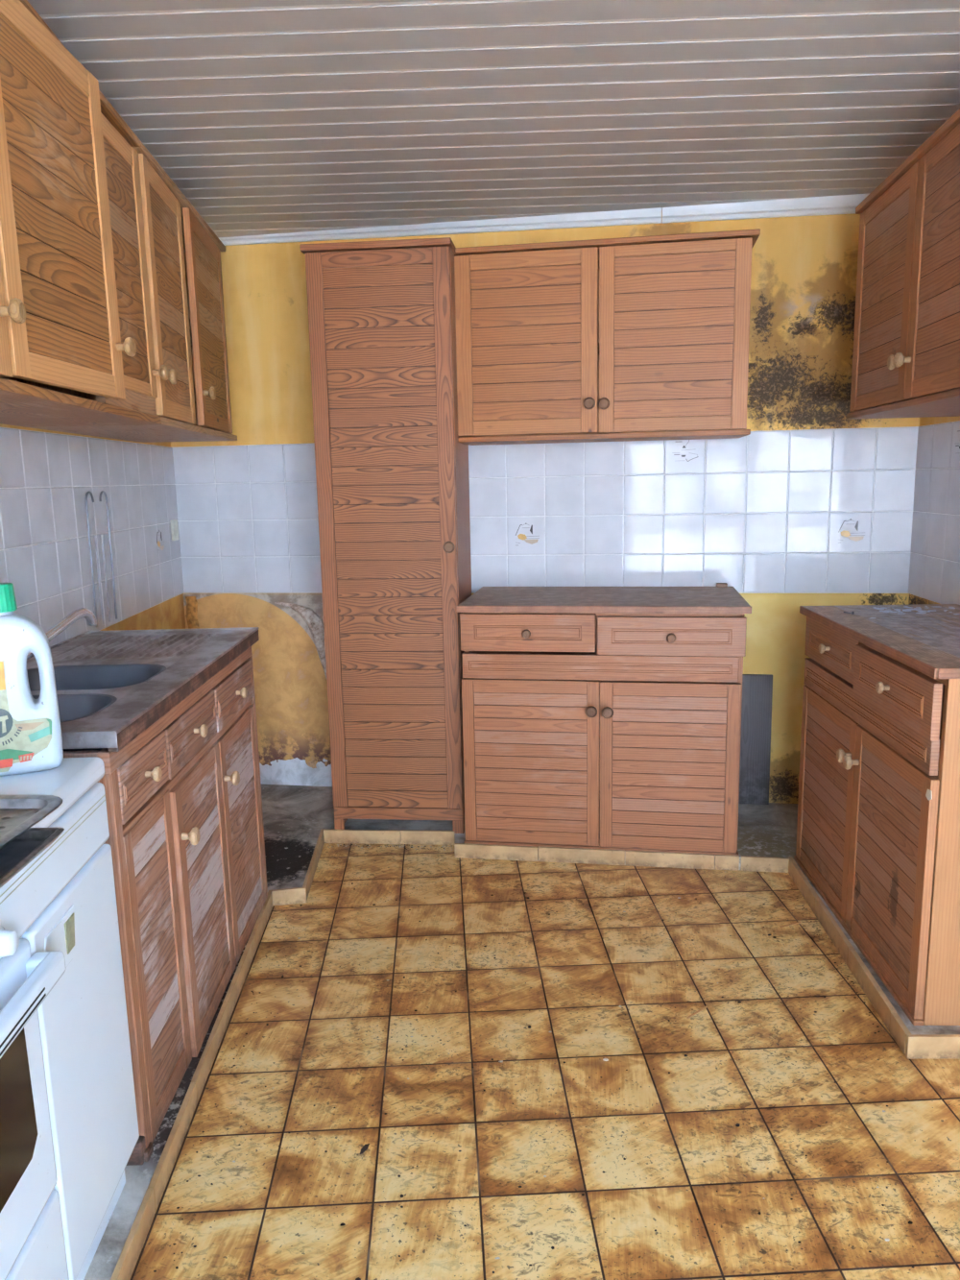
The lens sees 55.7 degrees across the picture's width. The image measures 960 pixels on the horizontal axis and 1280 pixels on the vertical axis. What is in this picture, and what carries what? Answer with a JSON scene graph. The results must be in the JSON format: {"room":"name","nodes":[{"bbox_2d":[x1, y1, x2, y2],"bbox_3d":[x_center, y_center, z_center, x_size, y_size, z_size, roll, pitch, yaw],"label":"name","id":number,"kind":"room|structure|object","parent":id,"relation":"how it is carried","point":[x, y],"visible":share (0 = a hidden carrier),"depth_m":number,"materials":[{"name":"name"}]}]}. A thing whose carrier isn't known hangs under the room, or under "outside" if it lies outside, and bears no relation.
{"room":"damaged room","nodes":[
{"label":"damaged room","id":0,"kind":"room"},
{"bbox_2d":[0,423,185,630],"bbox_3d":[-1.190,0.020,1.051,0.120,2.300,5.570,-2,10,-2],"label":"wall","id":1,"kind":"structure","parent":0,"point":[169,614],"depth_m":3.44,"materials":[{"name":"yellow paint"}]},
{"bbox_2d":[0,0,169,426],"bbox_3d":[-0.928,-0.777,1.635,0.419,0.685,1.332,-2,10,-4],"label":"upper cabinet","id":2,"kind":"object","parent":1,"relation":"attached to","point":[77,345],"visible":1,"depth_m":1.72,"materials":[{"name":"brown wood"}]},
{"bbox_2d":[0,427,183,646],"bbox_3d":[-1.140,-0.062,1.341,0.008,0.600,4.960,-2,10,-2],"label":"tile backsplash","id":3,"kind":"structure","parent":1,"relation":"attached to","point":[45,477],"depth_m":2.75,"materials":[{"name":"tile"}]},
{"bbox_2d":[85,490,117,627],"bbox_3d":[-1.200,-0.261,2.879,0.011,0.418,0.182,-2,10,-2],"label":"wire rack","id":4,"kind":"object","parent":1,"relation":"attached to","point":[102,492],"visible":1,"depth_m":2.88,"materials":[{"name":"metal"}]},
{"bbox_2d":[24,140,237,442],"bbox_3d":[-1.028,-0.984,2.807,0.394,0.685,1.050,-2,10,-4],"label":"upper cabinet","id":5,"kind":"object","parent":1,"relation":"attached to","point":[183,253],"visible":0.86,"depth_m":2.68,"materials":[{"name":"brown wood"}]},
{"bbox_2d":[156,530,164,553],"bbox_3d":[-1.237,-0.383,3.514,0.002,0.084,0.090,-2,10,-3],"label":"picture","id":6,"kind":"object","parent":1,"relation":"attached to","point":[161,547],"depth_m":3.51},
{"bbox_2d":[169,519,179,540],"bbox_3d":[-1.238,-0.446,3.691,0.017,0.084,0.070,-2,10,-3],"label":"wall switch","id":7,"kind":"object","parent":1,"relation":"attached to","point":[174,522],"visible":1,"depth_m":3.67,"materials":[{"name":"white plastic"}]},
{"bbox_2d":[27,0,959,237],"bbox_3d":[0.616,-1.196,1.290,5.600,0.012,6.206,-1,10,2],"label":"ceiling","id":8,"kind":"structure","parent":0,"point":[268,116],"depth_m":2.27,"materials":[{"name":"white wood"}]},
{"bbox_2d":[83,784,959,1279],"bbox_3d":[0.260,1.066,1.437,2.980,0.045,5.530,-2,10,-2],"label":"concrete plinth","id":9,"kind":"object","parent":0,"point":[294,816],"depth_m":3.20,"materials":[{"name":"concrete"}]},
{"bbox_2d":[0,756,139,1279],"bbox_3d":[-0.833,0.685,1.216,0.521,0.828,0.840,-2,10,-3],"label":"gas stove","id":10,"kind":"object","parent":9,"relation":"on","point":[69,1134],"visible":1,"depth_m":1.37,"materials":[{"name":"white metal"}]},
{"bbox_2d":[0,582,63,776],"bbox_3d":[-0.770,0.065,1.449,0.168,0.307,0.060,-6,11,-25],"label":"detergent bottle","id":11,"kind":"object","parent":10,"relation":"on","point":[31,739],"visible":1,"depth_m":1.45,"materials":[{"name":"white plastic"}]},
{"bbox_2d":[0,826,64,888],"bbox_3d":[-0.716,0.289,1.012,0.349,0.016,0.374,-1,10,0],"label":"baking tray","id":12,"kind":"object","parent":10,"relation":"on","point":[17,854],"visible":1,"depth_m":1.15,"materials":[{"name":"grey metal"}]},
{"bbox_2d":[0,794,62,848],"bbox_3d":[-0.748,0.263,1.066,0.344,0.018,0.434,-1,10,3],"label":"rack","id":13,"kind":"object","parent":12,"relation":"on","point":[18,812],"visible":1,"depth_m":1.23,"materials":[{"name":"grey metal"}]},
{"bbox_2d":[0,756,104,827],"bbox_3d":[-0.861,0.298,1.145,0.479,0.041,0.840,-2,10,-3],"label":"cooktop","id":14,"kind":"object","parent":10,"relation":"in","point":[75,781],"depth_m":1.44,"materials":[{"name":"white metal"}]},
{"bbox_2d":[738,674,772,804],"bbox_3d":[1.045,0.388,3.533,0.165,0.518,0.017,1,9,9],"label":"wooden board","id":15,"kind":"object","parent":9,"relation":"on","point":[757,688],"visible":0.56,"depth_m":3.52,"materials":[{"name":"grey wood"}]},
{"bbox_2d":[129,843,959,1279],"bbox_3d":[0.623,1.115,1.422,3.900,0.060,5.850,-2,10,-2],"label":"floor","id":16,"kind":"structure","parent":0,"point":[679,1150],"depth_m":1.97,"materials":[{"name":"tile"}]},
{"bbox_2d":[63,646,267,1165],"bbox_3d":[-0.880,0.512,2.219,0.523,0.817,1.126,-1,10,-1],"label":"base cabinet","id":17,"kind":"object","parent":16,"relation":"on","point":[183,798],"visible":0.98,"depth_m":2.00,"materials":[{"name":"brown wood"}]},
{"bbox_2d":[26,627,259,751],"bbox_3d":[-0.902,0.143,2.166,0.505,0.155,1.130,-1,10,-1],"label":"countertop","id":18,"kind":"structure","parent":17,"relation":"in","point":[112,686],"depth_m":2.19,"materials":[{"name":"brown wood"}]},
{"bbox_2d":[26,607,96,659],"bbox_3d":[-1.025,0.016,2.089,0.087,0.125,0.492,2,11,16],"label":"mixer tap","id":19,"kind":"object","parent":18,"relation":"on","point":[64,623],"visible":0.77,"depth_m":2.21,"materials":[{"name":"silver metal"}]},
{"bbox_2d":[360,1143,369,1154],"bbox_3d":[-0.234,1.027,1.833,0.010,0.002,0.032,5,12,30],"label":"dead leaf","id":20,"kind":"object","parent":16,"relation":"on","point":[364,1148],"visible":1,"depth_m":1.83,"materials":[{"name":"brown plant"}]},
{"bbox_2d":[299,237,471,833],"bbox_3d":[-0.305,-0.336,3.370,0.503,2.057,0.476,0,10,6],"label":"tall cabinet","id":21,"kind":"object","parent":16,"relation":"on","point":[393,478],"visible":0.96,"depth_m":3.16,"materials":[{"name":"brown wood"}]},
{"bbox_2d":[323,828,455,845],"bbox_3d":[-0.343,0.729,3.364,0.500,0.053,0.011,0,10,5],"label":"trim","id":22,"kind":"structure","parent":21,"relation":"attached to","point":[356,836],"depth_m":3.36,"materials":[{"name":"tile"}]},
{"bbox_2d":[153,844,947,1279],"bbox_3d":[0.201,0.943,2.251,1.644,0.003,2.281,-1,10,0],"label":"debris","id":23,"kind":"object","parent":16,"relation":"on","point":[529,1026],"visible":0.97,"depth_m":2.12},
{"bbox_2d":[457,586,751,855],"bbox_3d":[0.449,0.265,3.326,0.966,0.860,0.566,1,10,9],"label":"base cabinet","id":24,"kind":"object","parent":16,"relation":"on","point":[610,717],"visible":1,"depth_m":3.09,"materials":[{"name":"brown wood"}]},
{"bbox_2d":[458,586,749,605],"bbox_3d":[0.442,-0.149,3.264,0.962,0.022,0.542,1,10,9],"label":"countertop","id":25,"kind":"structure","parent":24,"relation":"on","point":[486,595],"depth_m":3.23,"materials":[{"name":"brown wood"}]},
{"bbox_2d":[716,582,727,587],"bbox_3d":[0.910,-0.206,3.418,0.040,0.014,0.024,1,10,10],"label":"wood block","id":26,"kind":"object","parent":25,"relation":"on","point":[718,585],"visible":1,"depth_m":3.41,"materials":[{"name":"brown wood"}]},
{"bbox_2d":[686,1005,707,1018],"bbox_3d":[0.542,0.930,2.269,0.077,0.003,0.003,-9,13,-38],"label":"splinter","id":27,"kind":"object","parent":16,"relation":"on","point":[706,1006],"visible":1,"depth_m":2.27,"materials":[{"name":"brown wood"}]},
{"bbox_2d":[779,921,800,927],"bbox_3d":[0.922,0.845,2.697,0.074,0.003,0.003,-5,11,-20],"label":"splinter","id":28,"kind":"object","parent":16,"relation":"on","point":[798,922],"visible":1,"depth_m":2.70,"materials":[{"name":"brown wood"}]},
{"bbox_2d":[794,603,959,1025],"bbox_3d":[1.246,0.396,2.499,0.510,0.860,0.971,-1,10,3],"label":"base cabinet","id":29,"kind":"object","parent":16,"relation":"on","point":[881,716],"visible":1,"depth_m":2.30,"materials":[{"name":"brown wood"}]},
{"bbox_2d":[803,603,959,677],"bbox_3d":[1.252,-0.016,2.427,0.482,0.022,0.963,-1,10,3],"label":"countertop","id":30,"kind":"structure","parent":29,"relation":"on","point":[931,638],"depth_m":2.48,"materials":[{"name":"brown wood"}]},
{"bbox_2d":[869,605,959,618],"bbox_3d":[1.297,-0.086,2.737,0.338,0.001,0.223,-1,10,0],"label":"flakes","id":31,"kind":"object","parent":30,"relation":"on","point":[919,609],"visible":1,"depth_m":2.76,"materials":[{"name":"white paint"}]},
{"bbox_2d":[925,789,932,799],"bbox_3d":[1.007,0.347,2.038,0.002,0.026,0.028,-1,10,3],"label":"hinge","id":32,"kind":"object","parent":29,"relation":"attached to","point":[929,792],"visible":1,"depth_m":2.04,"materials":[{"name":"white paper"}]},
{"bbox_2d":[170,210,920,803],"bbox_3d":[0.198,-0.465,3.599,3.300,2.300,0.121,1,10,9],"label":"wall","id":33,"kind":"structure","parent":0,"point":[805,268],"depth_m":3.50,"materials":[{"name":"yellow paint"}]},
{"bbox_2d":[110,890,272,1279],"bbox_3d":[-0.566,1.190,0.813,0.012,0.053,4.234,-2,10,-2],"label":"trim","id":34,"kind":"structure","parent":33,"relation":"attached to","point":[124,1268],"depth_m":1.89,"materials":[{"name":"wood"}]},
{"bbox_2d":[185,596,199,628],"bbox_3d":[-1.210,-0.004,3.844,0.059,0.364,0.031,1,10,9],"label":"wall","id":35,"kind":"structure","parent":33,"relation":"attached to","point":[191,615],"depth_m":3.81,"materials":[{"name":"yellow paint"}]},
{"bbox_2d":[272,886,306,906],"bbox_3d":[-0.613,0.819,2.900,0.112,0.051,0.011,-3,10,-10],"label":"trim","id":36,"kind":"structure","parent":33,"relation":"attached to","point":[296,895],"depth_m":2.90,"materials":[{"name":"tile"}]},
{"bbox_2d":[275,602,326,677],"bbox_3d":[-0.740,0.012,3.770,0.224,0.340,0.057,1,10,9],"label":"wallpaper","id":37,"kind":"object","parent":33,"relation":"attached to","point":[315,623],"visible":0.72,"depth_m":3.73,"materials":[{"name":"paper"}]},
{"bbox_2d":[302,828,324,899],"bbox_3d":[-0.575,0.772,3.151,0.011,0.053,0.481,-2,10,-2],"label":"trim","id":38,"kind":"structure","parent":33,"relation":"attached to","point":[310,874],"depth_m":3.12,"materials":[{"name":"tile"}]},
{"bbox_2d":[217,207,661,245],"bbox_3d":[-0.315,-1.534,3.411,1.955,0.056,0.035,1,10,9],"label":"trim","id":39,"kind":"structure","parent":33,"relation":"attached to","point":[643,216],"depth_m":3.36,"materials":[{"name":"white wood"}]},
{"bbox_2d":[515,523,539,544],"bbox_3d":[0.184,-0.413,3.541,0.095,0.089,0.001,1,10,9],"label":"picture","id":40,"kind":"object","parent":33,"relation":"attached to","point":[522,537],"depth_m":3.54},
{"bbox_2d":[172,426,918,593],"bbox_3d":[0.162,-0.481,3.536,2.874,0.600,0.009,1,10,9],"label":"tile backsplash","id":41,"kind":"structure","parent":33,"relation":"attached to","point":[803,511],"depth_m":3.46,"materials":[{"name":"tile"}]},
{"bbox_2d":[454,843,739,870],"bbox_3d":[0.393,0.751,3.154,0.979,0.053,0.011,0,10,9],"label":"trim","id":42,"kind":"structure","parent":33,"relation":"attached to","point":[709,861],"depth_m":3.15,"materials":[{"name":"tile"}]},
{"bbox_2d":[454,228,760,445],"bbox_3d":[0.430,-1.034,3.204,1.015,0.644,0.363,1,10,9],"label":"upper cabinet","id":43,"kind":"object","parent":33,"relation":"attached to","point":[638,338],"visible":0.99,"depth_m":3.06,"materials":[{"name":"brown wood"}]},
{"bbox_2d":[672,439,699,461],"bbox_3d":[0.767,-0.712,3.389,0.097,0.093,0.001,1,10,10],"label":"picture","id":44,"kind":"object","parent":33,"relation":"attached to","point":[684,446],"depth_m":3.39},
{"bbox_2d":[740,855,788,872],"bbox_3d":[0.965,0.757,3.063,0.167,0.051,0.011,0,10,8],"label":"trim","id":45,"kind":"structure","parent":33,"relation":"attached to","point":[747,863],"depth_m":3.06,"materials":[{"name":"tile"}]},
{"bbox_2d":[662,193,870,223],"bbox_3d":[1.104,-1.509,3.177,0.916,0.057,0.035,1,10,9],"label":"trim","id":46,"kind":"structure","parent":33,"relation":"attached to","point":[842,204],"depth_m":3.19,"materials":[{"name":"white wood"}]},
{"bbox_2d":[788,856,911,1055],"bbox_3d":[1.012,0.841,2.571,0.014,0.056,0.987,-1,10,4],"label":"trim","id":47,"kind":"structure","parent":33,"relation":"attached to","point":[881,1002],"depth_m":2.43,"materials":[{"name":"tile"}]},
{"bbox_2d":[838,518,865,541],"bbox_3d":[1.368,-0.402,3.344,0.095,0.089,0.001,1,10,10],"label":"picture","id":48,"kind":"object","parent":33,"relation":"attached to","point":[844,533],"depth_m":3.35},
{"bbox_2d":[908,415,959,604],"bbox_3d":[1.563,-0.262,2.308,0.121,2.300,2.070,0,10,5],"label":"wall","id":49,"kind":"structure","parent":0,"point":[913,599],"depth_m":3.18,"materials":[{"name":"yellow paint"}]},
{"bbox_2d":[846,108,959,419],"bbox_3d":[1.274,-0.934,2.357,0.371,0.637,0.987,0,10,6],"label":"upper cabinet","id":50,"kind":"object","parent":49,"relation":"attached to","point":[906,352],"visible":1,"depth_m":2.37,"materials":[{"name":"brown wood"}]},
{"bbox_2d":[905,1034,959,1059],"bbox_3d":[1.258,0.926,2.070,0.564,0.055,0.012,-1,10,2],"label":"trim","id":51,"kind":"structure","parent":49,"relation":"attached to","point":[918,1046],"depth_m":2.07,"materials":[{"name":"tile"}]},
{"bbox_2d":[908,420,959,604],"bbox_3d":[1.502,-0.297,2.353,0.011,0.600,1.940,0,10,5],"label":"tile backsplash","id":52,"kind":"structure","parent":49,"relation":"attached to","point":[934,568],"depth_m":3.09,"materials":[{"name":"tile"}]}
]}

